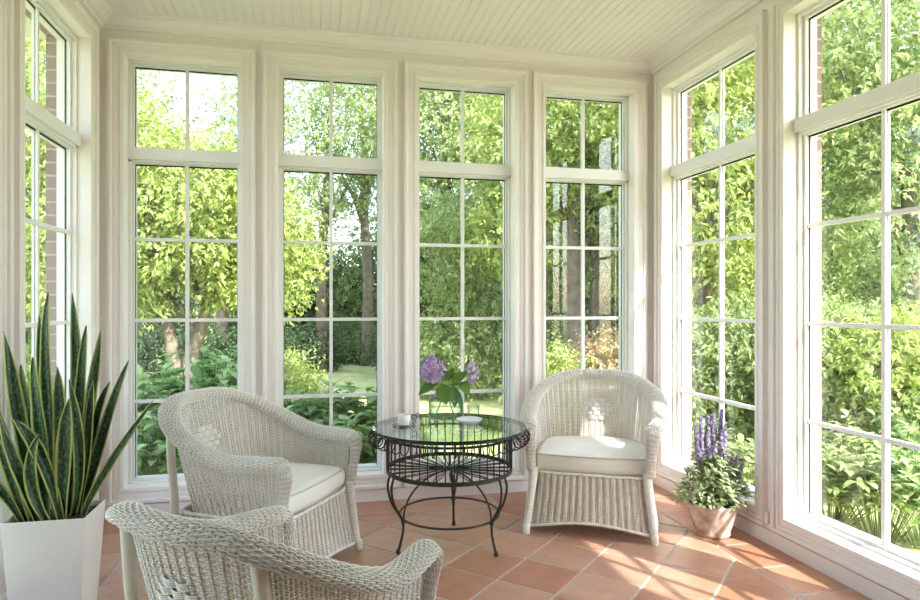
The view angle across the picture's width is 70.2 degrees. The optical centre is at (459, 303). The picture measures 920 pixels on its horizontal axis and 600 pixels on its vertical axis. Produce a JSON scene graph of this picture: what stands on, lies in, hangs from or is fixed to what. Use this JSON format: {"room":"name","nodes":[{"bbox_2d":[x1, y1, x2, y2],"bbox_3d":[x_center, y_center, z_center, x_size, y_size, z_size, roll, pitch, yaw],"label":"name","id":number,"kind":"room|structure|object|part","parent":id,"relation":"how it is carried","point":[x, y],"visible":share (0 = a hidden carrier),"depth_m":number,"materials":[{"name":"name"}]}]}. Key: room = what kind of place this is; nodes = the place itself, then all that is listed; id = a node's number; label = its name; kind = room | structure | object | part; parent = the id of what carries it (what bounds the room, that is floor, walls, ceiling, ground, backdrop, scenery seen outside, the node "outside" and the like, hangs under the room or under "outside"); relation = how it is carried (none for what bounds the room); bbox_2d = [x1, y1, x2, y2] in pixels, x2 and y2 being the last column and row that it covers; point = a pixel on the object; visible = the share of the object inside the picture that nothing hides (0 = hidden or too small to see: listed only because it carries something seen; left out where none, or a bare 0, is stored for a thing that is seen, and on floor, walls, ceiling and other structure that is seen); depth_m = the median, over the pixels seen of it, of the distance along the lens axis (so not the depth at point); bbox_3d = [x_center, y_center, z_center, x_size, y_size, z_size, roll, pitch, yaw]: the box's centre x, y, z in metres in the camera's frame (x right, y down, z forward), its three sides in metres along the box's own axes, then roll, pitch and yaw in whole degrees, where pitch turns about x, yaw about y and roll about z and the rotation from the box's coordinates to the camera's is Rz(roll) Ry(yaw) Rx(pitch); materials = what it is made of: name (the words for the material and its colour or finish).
{"room":"sunroom","nodes":[
{"label":"sunroom","id":0,"kind":"room"},
{"bbox_2d":[25,15,45,38],"bbox_3d":[0.166,-1.920,1.894,5.239,0.160,6.625,0,0,-13],"label":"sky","id":1,"kind":"structure","parent":0,"point":[42,35],"depth_m":4.43,"materials":[{"name":"white paint"}]},
{"bbox_2d":[25,0,99,498],"bbox_3d":[-1.660,-0.160,1.138,0.215,3.360,5.745,0,0,-13],"label":"wall","id":2,"kind":"structure","parent":0,"point":[51,41],"depth_m":3.71,"materials":[{"name":"white paint"}]},
{"bbox_2d":[0,0,13,599],"bbox_3d":[-1.852,-0.196,2.220,0.182,2.832,1.064,0,0,-13],"label":"window","id":3,"kind":"structure","parent":2,"relation":"in","point":[6,6],"depth_m":2.73,"materials":[{"name":"white paint"}]},
{"bbox_2d":[14,0,98,499],"bbox_3d":[-2.096,-0.196,3.313,0.182,2.832,1.064,0,0,-13],"label":"window","id":4,"kind":"structure","parent":2,"relation":"in","point":[74,131],"depth_m":3.70,"materials":[{"name":"white paint"}]},
{"bbox_3d":[-2.129,-0.196,3.306,0.115,2.644,0.876,0,0,-13],"label":"frame","id":5,"kind":"part","parent":4,"relation":"part of","materials":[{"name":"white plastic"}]},
{"bbox_2d":[100,29,653,504],"bbox_3d":[-0.409,-0.160,4.471,4.109,3.360,0.215,0,0,-13],"label":"wall","id":6,"kind":"structure","parent":0,"point":[104,33],"depth_m":4.33,"materials":[{"name":"white paint"}]},
{"bbox_2d":[107,37,254,504],"bbox_3d":[-1.733,-0.196,4.138,0.854,2.824,0.207,0,0,-13],"label":"window","id":7,"kind":"structure","parent":6,"relation":"in","point":[125,56],"depth_m":4.10,"materials":[{"name":"white paint"}]},
{"bbox_3d":[-1.743,-0.196,4.183,0.674,2.644,0.115,0,0,-13],"label":"frame","id":8,"kind":"part","parent":7,"relation":"part of","materials":[{"name":"white plastic"}]},
{"bbox_2d":[263,49,397,489],"bbox_3d":[-0.852,-0.196,4.335,0.854,2.824,0.207,0,0,-13],"label":"window","id":9,"kind":"structure","parent":6,"relation":"in","point":[278,66],"depth_m":4.33,"materials":[{"name":"white paint"}]},
{"bbox_2d":[104,479,652,518],"bbox_3d":[-0.384,1.262,4.356,3.639,0.076,0.020,0,0,-13],"label":"baseboard","id":10,"kind":"structure","parent":6,"relation":"attached to","point":[368,495],"depth_m":4.37,"materials":[{"name":"white paint"}]},
{"bbox_2d":[404,61,527,486],"bbox_3d":[0.030,-0.196,4.532,0.854,2.824,0.207,0,0,-13],"label":"window","id":11,"kind":"structure","parent":6,"relation":"in","point":[511,84],"depth_m":4.52,"materials":[{"name":"white paint"}]},
{"bbox_3d":[0.019,-0.196,4.577,0.674,2.644,0.115,0,0,-13],"label":"frame","id":12,"kind":"part","parent":11,"relation":"part of","materials":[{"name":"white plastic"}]},
{"bbox_2d":[533,71,646,439],"bbox_3d":[0.909,-0.196,4.728,0.854,2.824,0.207,0,0,-13],"label":"window","id":13,"kind":"structure","parent":6,"relation":"in","point":[630,94],"depth_m":4.73,"materials":[{"name":"white paint"}]},
{"bbox_3d":[0.899,-0.196,4.773,0.674,2.644,0.115,0,0,-13],"label":"frame","id":14,"kind":"part","parent":13,"relation":"part of","materials":[{"name":"white plastic"}]},
{"bbox_2d":[105,0,728,59],"bbox_3d":[0.209,-1.775,1.699,3.939,0.090,5.725,0,0,-13],"label":"ceiling","id":15,"kind":"structure","parent":0,"point":[639,29],"depth_m":3.98,"materials":[{"name":"white paint"}]},
{"bbox_2d":[97,483,871,599],"bbox_3d":[0.228,1.400,1.616,3.839,0.201,5.796,0,0,-13],"label":"floor","id":16,"kind":"structure","parent":0,"point":[556,562],"depth_m":3.34,"materials":[{"name":"tile"}]},
{"bbox_2d":[0,292,153,599],"bbox_3d":[-1.619,0.627,2.625,0.725,1.345,0.268,0,0,-13],"label":"potted snake plant","id":17,"kind":"object","parent":16,"relation":"on","point":[53,535],"visible":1,"depth_m":2.56,"materials":[{"name":"green plant"}]},
{"bbox_3d":[-1.619,1.065,2.625,0.293,0.470,0.260,0,0,-13],"label":"planter","id":18,"kind":"part","parent":17,"relation":"part of","materials":[{"name":"white ceramic"}]},
{"bbox_2d":[157,387,362,576],"bbox_3d":[-1.015,0.872,3.254,0.830,0.859,0.878,0,0,18],"label":"wicker armchair","id":19,"kind":"object","parent":16,"relation":"on","point":[234,483],"visible":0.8,"depth_m":3.23,"materials":[{"name":"white wicker"}]},
{"bbox_2d":[196,462,344,513],"bbox_3d":[-0.943,0.897,3.230,0.570,0.117,0.615,0,0,18],"label":"seat cushion","id":20,"kind":"object","parent":19,"relation":"on","point":[315,485],"depth_m":3.09,"materials":[{"name":"beige fabric"}]},
{"bbox_3d":[-0.563,1.101,3.448,0.092,0.344,0.052,0,0,-29],"label":"post","id":21,"kind":"part","parent":19,"relation":"part of","materials":[{"name":"white wicker"}]},
{"bbox_2d":[105,501,442,599],"bbox_3d":[-0.539,0.899,1.847,0.822,0.805,0.777,0,0,31],"label":"wicker armchair","id":22,"kind":"object","parent":16,"relation":"on","point":[264,568],"visible":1,"depth_m":1.57,"materials":[{"name":"white wicker"}]},
{"bbox_2d":[203,573,406,599],"bbox_3d":[-0.502,0.922,1.908,0.576,0.110,0.534,0,0,31],"label":"seat cushion","id":23,"kind":"object","parent":22,"relation":"on","point":[271,573],"depth_m":1.98,"materials":[{"name":"beige fabric"}]},
{"bbox_2d":[368,413,529,556],"bbox_3d":[-0.058,0.980,3.541,0.868,0.640,0.868,0,0,-39],"label":"patio table","id":24,"kind":"object","parent":16,"relation":"on","point":[389,441],"visible":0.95,"depth_m":3.41,"materials":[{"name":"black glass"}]},
{"bbox_3d":[-0.328,1.089,3.386,0.098,0.410,0.067,0,0,-13],"label":"leg","id":25,"kind":"part","parent":24,"relation":"part of","materials":[{"name":"metal"}]},
{"bbox_2d":[429,395,460,420],"bbox_3d":[-0.082,0.573,3.773,0.198,0.174,0.198,0,0,-13],"label":"glass vase","id":26,"kind":"object","parent":24,"relation":"on","point":[433,418],"visible":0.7,"depth_m":3.75,"materials":[{"name":"glass"}]},
{"bbox_2d":[418,354,453,414],"bbox_3d":[-0.130,0.465,3.720,0.223,0.360,0.164,0,0,-13],"label":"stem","id":27,"kind":"object","parent":26,"relation":"in","point":[443,392],"visible":1,"depth_m":3.69,"materials":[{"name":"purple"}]},
{"bbox_2d":[435,360,480,415],"bbox_3d":[0.001,0.486,3.763,0.265,0.318,0.120,0,0,-25],"label":"stem","id":28,"kind":"object","parent":26,"relation":"in","point":[457,377],"visible":0.98,"depth_m":3.75,"materials":[{"name":"green plant"}]},
{"bbox_3d":[-0.030,0.522,3.784,0.232,0.245,0.005,0,0,-13],"label":"stem","id":29,"kind":"part","parent":28,"relation":"part of","materials":[{"name":"green plant"}]},
{"bbox_2d":[368,417,529,484],"bbox_3d":[-0.058,0.782,3.540,0.870,0.228,0.870,0,0,-13],"label":"basket","id":30,"kind":"object","parent":24,"relation":"on","point":[390,440],"depth_m":3.41,"materials":[{"name":"metal"}]},
{"bbox_3d":[-0.058,0.665,3.541,0.830,0.010,0.830,0,0,-13],"label":"glass","id":31,"kind":"part","parent":24,"relation":"part of","materials":[{"name":"grey"}]},
{"bbox_3d":[-0.027,1.089,3.851,0.067,0.410,0.098,0,0,-13],"label":"leg","id":32,"kind":"part","parent":24,"relation":"part of","materials":[{"name":"metal"}]},
{"bbox_2d":[456,416,482,424],"bbox_3d":[0.051,0.646,3.603,0.148,0.028,0.148,0,0,-13],"label":"dish","id":33,"kind":"object","parent":24,"relation":"on","point":[467,420],"visible":1,"depth_m":3.63,"materials":[{"name":"white ceramic"}]},
{"bbox_3d":[0.192,1.089,3.365,0.094,0.411,0.066,0,0,35],"label":"leg","id":34,"kind":"part","parent":24,"relation":"part of","materials":[{"name":"metal"}]},
{"bbox_3d":[-0.301,0.656,3.529,0.128,0.006,0.128,0,0,-13],"label":"saucer","id":35,"kind":"object","parent":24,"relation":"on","visible":0},
{"bbox_2d":[397,413,419,425],"bbox_3d":[-0.276,0.622,3.535,0.123,0.062,0.072,0,0,-13],"label":"teacup","id":36,"kind":"object","parent":35,"relation":"on","point":[403,418],"visible":1,"depth_m":3.51,"materials":[{"name":"white ceramic"}]},
{"bbox_3d":[-0.242,0.621,3.542,0.054,0.058,0.011,0,0,-13],"label":"handle","id":37,"kind":"part","parent":36,"relation":"part of","materials":[{"name":"white ceramic"}]},
{"bbox_2d":[519,369,669,546],"bbox_3d":[0.815,0.867,3.994,0.886,0.868,0.838,0,0,15],"label":"wicker armchair","id":38,"kind":"object","parent":16,"relation":"on","point":[609,469],"visible":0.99,"depth_m":3.72,"materials":[{"name":"white wicker"}]},
{"bbox_3d":[0.402,1.099,3.719,0.093,0.347,0.052,0,0,-28],"label":"post","id":39,"kind":"part","parent":38,"relation":"part of","materials":[{"name":"white wicker"}]},
{"bbox_2d":[536,436,645,474],"bbox_3d":[0.795,0.893,3.920,0.621,0.118,0.576,0,0,15],"label":"seat cushion","id":40,"kind":"object","parent":38,"relation":"on","point":[555,455],"depth_m":3.71,"materials":[{"name":"beige fabric"}]},
{"bbox_3d":[1.033,1.099,3.548,0.052,0.347,0.093,0,0,-31],"label":"post","id":41,"kind":"part","parent":38,"relation":"part of","materials":[{"name":"white wicker"}]},
{"bbox_2d":[672,409,753,539],"bbox_3d":[1.428,0.955,3.695,0.462,0.690,0.404,0,0,-13],"label":"salvia","id":42,"kind":"object","parent":16,"relation":"on","point":[713,511],"visible":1,"depth_m":3.63,"materials":[{"name":"plant"}]},
{"bbox_2d":[686,493,739,539],"bbox_3d":[1.422,1.203,3.693,0.288,0.194,0.292,0,0,-13],"label":"pot","id":43,"kind":"object","parent":16,"relation":"on","point":[710,521],"depth_m":3.60,"materials":[{"name":"ceramic"}]},
{"bbox_2d":[654,0,849,528],"bbox_3d":[2.140,-0.160,1.986,0.215,3.360,5.745,0,0,-13],"label":"wall","id":44,"kind":"structure","parent":0,"point":[765,4],"depth_m":3.56,"materials":[{"name":"white paint"}]},
{"bbox_2d":[78,0,763,74],"bbox_3d":[0.220,-1.702,1.650,3.679,0.075,5.565,0,0,-13],"label":"trim","id":45,"kind":"structure","parent":44,"relation":"attached to","point":[99,11],"depth_m":4.21,"materials":[{"name":"white paint"}]},
{"bbox_2d":[654,9,767,525],"bbox_3d":[1.613,-0.196,4.151,0.192,2.812,1.162,0,0,-13],"label":"window","id":46,"kind":"structure","parent":44,"relation":"in","point":[672,169],"depth_m":4.39,"materials":[{"name":"white paint"}]},
{"bbox_3d":[1.650,-0.196,4.159,0.115,2.644,0.994,0,0,-13],"label":"frame","id":47,"kind":"part","parent":46,"relation":"part of","materials":[{"name":"white plastic"}]},
{"bbox_2d":[764,511,769,523],"bbox_3d":[1.667,1.158,3.540,0.032,0.060,0.028,0,0,-13],"label":"cover plate","id":48,"kind":"object","parent":44,"relation":"attached to","point":[766,514],"visible":0.76,"depth_m":3.53,"materials":[{"name":"white plastic"}]},
{"bbox_2d":[653,473,910,599],"bbox_3d":[2.006,1.262,2.049,0.020,0.076,5.525,0,0,-13],"label":"baseboard","id":49,"kind":"structure","parent":44,"relation":"attached to","point":[859,583],"depth_m":3.23,"materials":[{"name":"white paint"}]},
{"bbox_2d":[770,0,919,599],"bbox_3d":[1.879,-0.196,2.956,0.192,2.812,1.162,0,0,-13],"label":"window","id":50,"kind":"structure","parent":44,"relation":"in","point":[796,122],"depth_m":3.43,"materials":[{"name":"white paint"}]},
{"label":"outside","id":51,"kind":"structure","parent":0,"visible":0},
{"bbox_2d":[29,312,919,554],"bbox_3d":[1.068,1.163,18.169,100.000,0.834,85.000,0,0,-13],"label":"lawn","id":52,"kind":"structure","parent":51,"point":[365,376],"depth_m":9.22,"materials":[{"name":"green plant"}]},
{"bbox_2d":[25,37,184,390],"bbox_3d":[-6.569,-2.020,9.412,4.918,7.141,3.745,0,0,-20],"label":"tree","id":53,"kind":"object","parent":52,"relation":"on","point":[139,72],"visible":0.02,"depth_m":9.57,"materials":[{"name":"green plant"}]},
{"bbox_2d":[137,386,167,430],"bbox_3d":[-2.981,1.059,5.576,1.203,0.987,1.102,0,0,-13],"label":"perennials","id":54,"kind":"object","parent":52,"relation":"on","point":[153,393],"visible":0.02,"depth_m":5.63,"materials":[{"name":"green plant"}]},
{"bbox_2d":[137,365,196,475],"bbox_3d":[-2.782,1.052,5.812,1.014,0.996,1.235,0,0,-13],"label":"perennials","id":55,"kind":"object","parent":52,"relation":"on","point":[163,392],"visible":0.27,"depth_m":5.68,"materials":[{"name":"green plant"}]},
{"bbox_2d":[137,273,213,343],"bbox_3d":[-11.318,0.150,24.008,4.682,4.414,4.031,0,0,17],"label":"tree","id":56,"kind":"object","parent":52,"relation":"on","point":[192,301],"visible":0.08,"depth_m":23.55,"materials":[{"name":"green plant"}]},
{"bbox_2d":[137,324,218,383],"bbox_3d":[-5.945,1.124,12.515,2.593,1.651,1.916,0,0,-13],"label":"shrub","id":57,"kind":"object","parent":52,"relation":"on","point":[144,345],"visible":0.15,"depth_m":12.27,"materials":[{"name":"green plant"}]},
{"bbox_2d":[25,37,337,393],"bbox_3d":[-4.014,-0.859,8.461,4.788,4.894,3.095,0,0,-18],"label":"tree","id":58,"kind":"object","parent":52,"relation":"on","point":[160,201],"visible":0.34,"depth_m":8.11,"materials":[{"name":"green plant"}]},
{"bbox_2d":[137,404,232,475],"bbox_3d":[-2.297,1.170,5.265,0.998,0.760,1.126,0,0,-13],"label":"perennials","id":59,"kind":"object","parent":52,"relation":"on","point":[151,445],"visible":0.28,"depth_m":5.08,"materials":[{"name":"green plant"}]},
{"bbox_2d":[137,342,236,460],"bbox_3d":[-2.397,0.955,6.181,1.123,1.194,1.255,0,0,18],"label":"perennials","id":60,"kind":"object","parent":52,"relation":"on","point":[204,363],"visible":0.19,"depth_m":6.12,"materials":[{"name":"green plant"}]},
{"bbox_2d":[163,317,302,383],"bbox_3d":[-4.408,1.055,12.967,2.649,1.749,1.925,0,0,-13],"label":"shrub","id":61,"kind":"object","parent":52,"relation":"on","point":[224,348],"visible":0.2,"depth_m":12.71,"materials":[{"name":"green plant"}]},
{"bbox_2d":[184,347,293,452],"bbox_3d":[-2.039,0.973,6.000,1.099,1.159,1.080,0,0,18],"label":"perennials","id":62,"kind":"object","parent":52,"relation":"on","point":[195,370],"visible":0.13,"depth_m":5.88,"materials":[{"name":"green plant"}]},
{"bbox_2d":[175,80,308,345],"bbox_3d":[-6.161,-2.141,16.999,4.395,7.383,3.746,0,0,-13],"label":"tree","id":63,"kind":"object","parent":52,"relation":"on","point":[222,313],"visible":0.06,"depth_m":16.87,"materials":[{"name":"green plant"}]},
{"bbox_3d":[-6.109,-3.636,16.998,4.163,4.517,3.704,0,0,-36],"label":"crown","id":64,"kind":"part","parent":63,"relation":"part of","materials":[{"name":"green plant"}]},
{"bbox_2d":[191,285,312,346],"bbox_3d":[-6.636,0.172,22.077,3.922,4.435,4.408,0,0,45],"label":"tree","id":65,"kind":"object","parent":52,"relation":"on","point":[230,314],"visible":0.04,"depth_m":21.22,"materials":[{"name":"green plant"}]},
{"bbox_2d":[234,387,328,461],"bbox_3d":[-1.521,1.143,5.760,1.032,0.813,1.061,0,0,-13],"label":"perennials","id":66,"kind":"object","parent":52,"relation":"on","point":[304,409],"visible":0.19,"depth_m":5.64,"materials":[{"name":"green plant"}]},
{"bbox_2d":[284,345,327,400],"bbox_3d":[-2.062,1.130,7.596,1.279,1.487,1.287,0,0,26],"label":"bush","id":67,"kind":"object","parent":52,"relation":"on","point":[297,384],"visible":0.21,"depth_m":7.53,"materials":[{"name":"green plant"}]},
{"bbox_2d":[178,74,436,371],"bbox_3d":[-3.236,-2.848,15.117,6.031,8.797,4.037,0,0,0],"label":"tree","id":68,"kind":"object","parent":52,"relation":"on","point":[306,186],"visible":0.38,"depth_m":14.83,"materials":[{"name":"green plant"}]},
{"bbox_3d":[-3.227,-3.954,15.084,6.163,6.585,4.009,0,0,-13],"label":"crown","id":69,"kind":"part","parent":68,"relation":"part of","materials":[{"name":"green plant"}]},
{"bbox_2d":[284,321,355,373],"bbox_3d":[-3.707,1.124,15.029,2.406,1.666,2.051,0,0,20],"label":"shrub","id":70,"kind":"object","parent":52,"relation":"on","point":[299,337],"visible":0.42,"depth_m":14.79,"materials":[{"name":"green plant"}]},
{"bbox_2d":[284,378,369,462],"bbox_3d":[-1.210,1.123,5.999,1.239,0.859,1.030,0,0,12],"label":"perennials","id":71,"kind":"object","parent":52,"relation":"on","point":[352,390],"visible":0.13,"depth_m":5.88,"materials":[{"name":"green plant"}]},
{"bbox_2d":[294,316,361,363],"bbox_3d":[-3.154,1.154,17.514,2.605,1.658,1.844,0,0,-5],"label":"shrub","id":72,"kind":"object","parent":52,"relation":"on","point":[337,326],"visible":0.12,"depth_m":17.25,"materials":[{"name":"green plant"}]},
{"bbox_2d":[284,239,375,351],"bbox_3d":[-4.168,0.161,20.012,5.205,4.347,3.775,0,0,6],"label":"tree","id":73,"kind":"object","parent":52,"relation":"on","point":[309,310],"visible":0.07,"depth_m":19.06,"materials":[{"name":"green plant"}]},
{"bbox_2d":[304,415,375,464],"bbox_3d":[-0.883,1.247,5.423,0.899,0.607,0.962,0,0,-13],"label":"perennials","id":74,"kind":"object","parent":52,"relation":"on","point":[368,452],"visible":0.23,"depth_m":5.29,"materials":[{"name":"green plant"}]},
{"bbox_2d":[290,83,440,365],"bbox_3d":[-2.261,-2.877,16.553,4.198,8.863,3.535,0,0,-13],"label":"tree","id":75,"kind":"object","parent":52,"relation":"on","point":[367,312],"visible":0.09,"depth_m":16.39,"materials":[{"name":"green plant"}]},
{"bbox_3d":[-2.260,-4.593,16.553,4.186,5.432,3.526,0,0,-13],"label":"crown","id":76,"kind":"part","parent":75,"relation":"part of","materials":[{"name":"green plant"}]},
{"bbox_2d":[307,382,424,431],"bbox_3d":[-0.850,1.126,5.903,1.048,0.849,0.931,0,0,-13],"label":"perennials","id":77,"kind":"object","parent":52,"relation":"on","point":[370,411],"visible":0.16,"depth_m":5.79,"materials":[{"name":"green plant"}]},
{"bbox_2d":[304,202,443,357],"bbox_3d":[-1.939,-0.535,18.934,5.363,5.755,3.755,0,0,-8],"label":"tree","id":78,"kind":"object","parent":52,"relation":"on","point":[355,301],"visible":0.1,"depth_m":18.23,"materials":[{"name":"green plant"}]},
{"bbox_2d":[336,317,423,366],"bbox_3d":[-2.030,1.111,16.960,2.553,1.653,1.978,0,0,-24],"label":"shrub","id":79,"kind":"object","parent":52,"relation":"on","point":[356,357],"visible":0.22,"depth_m":16.53,"materials":[{"name":"green plant"}]},
{"bbox_2d":[366,320,472,370],"bbox_3d":[-0.796,1.038,13.987,2.470,1.769,2.009,0,0,-33],"label":"shrub","id":80,"kind":"object","parent":52,"relation":"on","point":[372,349],"visible":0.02,"depth_m":13.88,"materials":[{"name":"green plant"}]},
{"bbox_2d":[370,186,502,358],"bbox_3d":[0.105,-0.559,17.973,5.012,5.737,3.953,0,0,-20],"label":"tree","id":81,"kind":"object","parent":52,"relation":"on","point":[421,257],"visible":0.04,"depth_m":17.37,"materials":[{"name":"green plant"}]},
{"bbox_2d":[357,90,557,369],"bbox_3d":[0.018,-2.248,13.519,4.149,7.596,3.560,0,0,-39],"label":"tree","id":82,"kind":"object","parent":52,"relation":"on","point":[445,124],"visible":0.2,"depth_m":12.71,"materials":[{"name":"green plant"}]},
{"bbox_2d":[420,179,563,403],"bbox_3d":[0.262,-0.209,10.898,3.053,4.137,2.601,0,0,-3],"label":"tree","id":83,"kind":"object","parent":52,"relation":"on","point":[486,361],"visible":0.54,"depth_m":10.36,"materials":[{"name":"green plant"}]},
{"bbox_2d":[425,159,573,342],"bbox_3d":[1.816,-1.106,19.020,6.254,6.988,3.849,0,0,-13],"label":"tree","id":84,"kind":"object","parent":52,"relation":"on","point":[573,159],"visible":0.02,"depth_m":18.42,"materials":[{"name":"green plant"}]},
{"bbox_2d":[445,323,562,382],"bbox_3d":[0.792,1.074,12.948,2.114,1.711,2.397,0,0,43],"label":"shrub","id":85,"kind":"object","parent":52,"relation":"on","point":[548,336],"visible":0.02,"depth_m":12.95,"materials":[{"name":"green plant"}]},
{"bbox_2d":[495,336,599,435],"bbox_3d":[1.082,1.114,8.036,1.284,1.444,1.475,0,0,-1],"label":"bush","id":86,"kind":"object","parent":52,"relation":"on","point":[552,367],"visible":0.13,"depth_m":7.81,"materials":[{"name":"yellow plant"}]},
{"bbox_2d":[494,160,618,363],"bbox_3d":[3.086,-1.101,15.857,5.461,6.932,3.641,0,0,-2],"label":"tree","id":87,"kind":"object","parent":52,"relation":"on","point":[553,313],"visible":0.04,"depth_m":15.18,"materials":[{"name":"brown plant"}]},
{"bbox_2d":[446,94,706,366],"bbox_3d":[1.818,-1.362,9.745,4.083,5.850,3.075,0,0,-13],"label":"tree","id":88,"kind":"object","parent":52,"relation":"on","point":[563,141],"visible":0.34,"depth_m":9.26,"materials":[{"name":"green plant"}]},
{"bbox_2d":[564,323,618,424],"bbox_3d":[1.941,0.953,8.426,1.316,1.369,1.199,0,0,-13],"label":"bush","id":89,"kind":"object","parent":52,"relation":"on","point":[612,348],"visible":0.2,"depth_m":8.23,"materials":[{"name":"orange plant"}]},
{"bbox_2d":[553,136,748,334],"bbox_3d":[4.740,-1.158,15.979,5.105,6.736,3.694,0,0,-26],"label":"tree","id":90,"kind":"object","parent":52,"relation":"on","point":[604,297],"visible":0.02,"depth_m":15.08,"materials":[{"name":"green plant"}]},
{"bbox_2d":[615,338,754,460],"bbox_3d":[2.286,1.018,6.613,1.549,1.447,1.343,0,0,18],"label":"bush","id":91,"kind":"object","parent":52,"relation":"on","point":[700,406],"visible":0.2,"depth_m":6.23,"materials":[{"name":"green plant"}]},
{"bbox_2d":[564,9,861,336],"bbox_3d":[3.225,-1.587,8.336,3.860,6.274,2.968,0,0,-13],"label":"tree","id":92,"kind":"object","parent":52,"relation":"on","point":[740,180],"visible":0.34,"depth_m":7.77,"materials":[{"name":"green plant"}]},
{"bbox_2d":[692,419,739,460],"bbox_3d":[1.903,1.257,5.299,0.768,0.586,0.772,0,0,-13],"label":"perennials","id":93,"kind":"object","parent":52,"relation":"on","point":[737,442],"visible":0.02,"depth_m":5.26,"materials":[{"name":"green plant"}]},
{"bbox_2d":[692,308,754,443],"bbox_3d":[2.905,0.924,6.982,1.848,1.787,1.587,0,0,-33],"label":"bush","id":94,"kind":"object","parent":52,"relation":"on","point":[711,314],"visible":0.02,"depth_m":6.74,"materials":[{"name":"green plant"}]},
{"bbox_2d":[693,433,754,486],"bbox_3d":[2.159,1.265,4.914,0.777,0.575,0.784,0,0,-13],"label":"perennials","id":95,"kind":"object","parent":52,"relation":"on","point":[748,456],"visible":0.23,"depth_m":4.81,"materials":[{"name":"green plant"}]},
{"bbox_2d":[618,176,842,328],"bbox_3d":[6.370,-0.557,14.993,5.570,5.892,3.774,0,0,-26],"label":"tree","id":96,"kind":"object","parent":52,"relation":"on","point":[735,222],"visible":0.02,"depth_m":14.33,"materials":[{"name":"green plant"}]},
{"bbox_2d":[692,283,890,457],"bbox_3d":[3.257,0.778,6.606,2.278,2.123,1.798,0,0,-15],"label":"bush","id":97,"kind":"object","parent":52,"relation":"on","point":[696,334],"visible":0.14,"depth_m":6.36,"materials":[{"name":"green plant"}]},
{"bbox_2d":[716,177,877,307],"bbox_3d":[8.439,-0.566,15.866,5.479,5.835,3.811,0,0,-20],"label":"tree","id":98,"kind":"object","parent":52,"relation":"on","point":[833,177],"visible":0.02,"depth_m":15.19,"materials":[{"name":"green plant"}]},
{"bbox_2d":[692,0,919,328],"bbox_3d":[5.520,-2.333,10.472,4.715,7.768,3.545,0,0,-25],"label":"tree","id":99,"kind":"object","parent":52,"relation":"on","point":[878,229],"visible":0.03,"depth_m":10.04,"materials":[{"name":"green plant"}]},
{"bbox_2d":[728,290,919,473],"bbox_3d":[3.620,0.846,6.207,1.908,1.962,1.812,0,0,-43],"label":"bush","id":100,"kind":"object","parent":52,"relation":"on","point":[826,407],"visible":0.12,"depth_m":5.94,"materials":[{"name":"green plant"}]},
{"bbox_2d":[748,0,919,318],"bbox_3d":[5.495,-1.484,8.094,3.709,6.089,2.945,0,0,-8],"label":"tree","id":101,"kind":"object","parent":52,"relation":"on","point":[904,162],"visible":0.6,"depth_m":7.72,"materials":[{"name":"green plant"}]},
{"bbox_2d":[822,439,893,526],"bbox_3d":[2.587,1.253,4.569,0.803,0.595,0.840,0,0,-13],"label":"perennials","id":102,"kind":"object","parent":52,"relation":"on","point":[837,515],"visible":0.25,"depth_m":4.45,"materials":[{"name":"green plant"}]},
{"bbox_2d":[822,163,917,300],"bbox_3d":[9.486,-0.535,15.002,5.722,5.800,3.646,0,0,-10],"label":"tree","id":103,"kind":"object","parent":52,"relation":"on","point":[824,201],"visible":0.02,"depth_m":14.11,"materials":[{"name":"green plant"}]},
{"bbox_2d":[822,299,919,466],"bbox_3d":[4.010,0.870,5.585,2.073,1.924,1.663,0,0,-21],"label":"bush","id":104,"kind":"object","parent":52,"relation":"on","point":[907,338],"visible":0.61,"depth_m":5.41,"materials":[{"name":"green plant"}]},
{"bbox_2d":[822,440,919,544],"bbox_3d":[2.728,1.224,4.319,0.844,0.652,0.817,0,0,-13],"label":"perennials","id":105,"kind":"object","parent":52,"relation":"on","point":[857,496],"visible":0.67,"depth_m":4.23,"materials":[{"name":"green plant"}]},
{"bbox_2d":[822,408,919,501],"bbox_3d":[3.163,1.200,5.154,0.922,0.704,0.947,0,0,9],"label":"perennials","id":106,"kind":"object","parent":52,"relation":"on","point":[837,437],"visible":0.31,"depth_m":5.15,"materials":[{"name":"green plant"}]},
{"bbox_2d":[822,278,919,321],"bbox_3d":[5.204,0.733,8.201,2.418,2.245,2.020,0,0,-13],"label":"bush","id":107,"kind":"object","parent":52,"relation":"on","point":[866,300],"visible":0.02,"depth_m":8.07,"materials":[{"name":"green plant"}]},
{"bbox_2d":[822,185,919,317],"bbox_3d":[10.281,-0.462,13.913,5.741,5.764,3.621,0,0,-15],"label":"tree","id":108,"kind":"object","parent":52,"relation":"on","point":[874,283],"visible":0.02,"depth_m":13.68,"materials":[{"name":"green plant"}]},
{"bbox_2d":[842,388,919,500],"bbox_3d":[3.557,1.109,5.162,0.988,0.886,0.897,0,0,16],"label":"perennials","id":109,"kind":"object","parent":52,"relation":"on","point":[905,412],"visible":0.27,"depth_m":5.12,"materials":[{"name":"green plant"}]},
{"bbox_2d":[851,427,919,548],"bbox_3d":[2.986,1.178,4.182,0.783,0.748,0.793,0,0,-5],"label":"perennials","id":110,"kind":"object","parent":52,"relation":"on","point":[908,475],"visible":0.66,"depth_m":4.12,"materials":[{"name":"green plant"}]}
]}

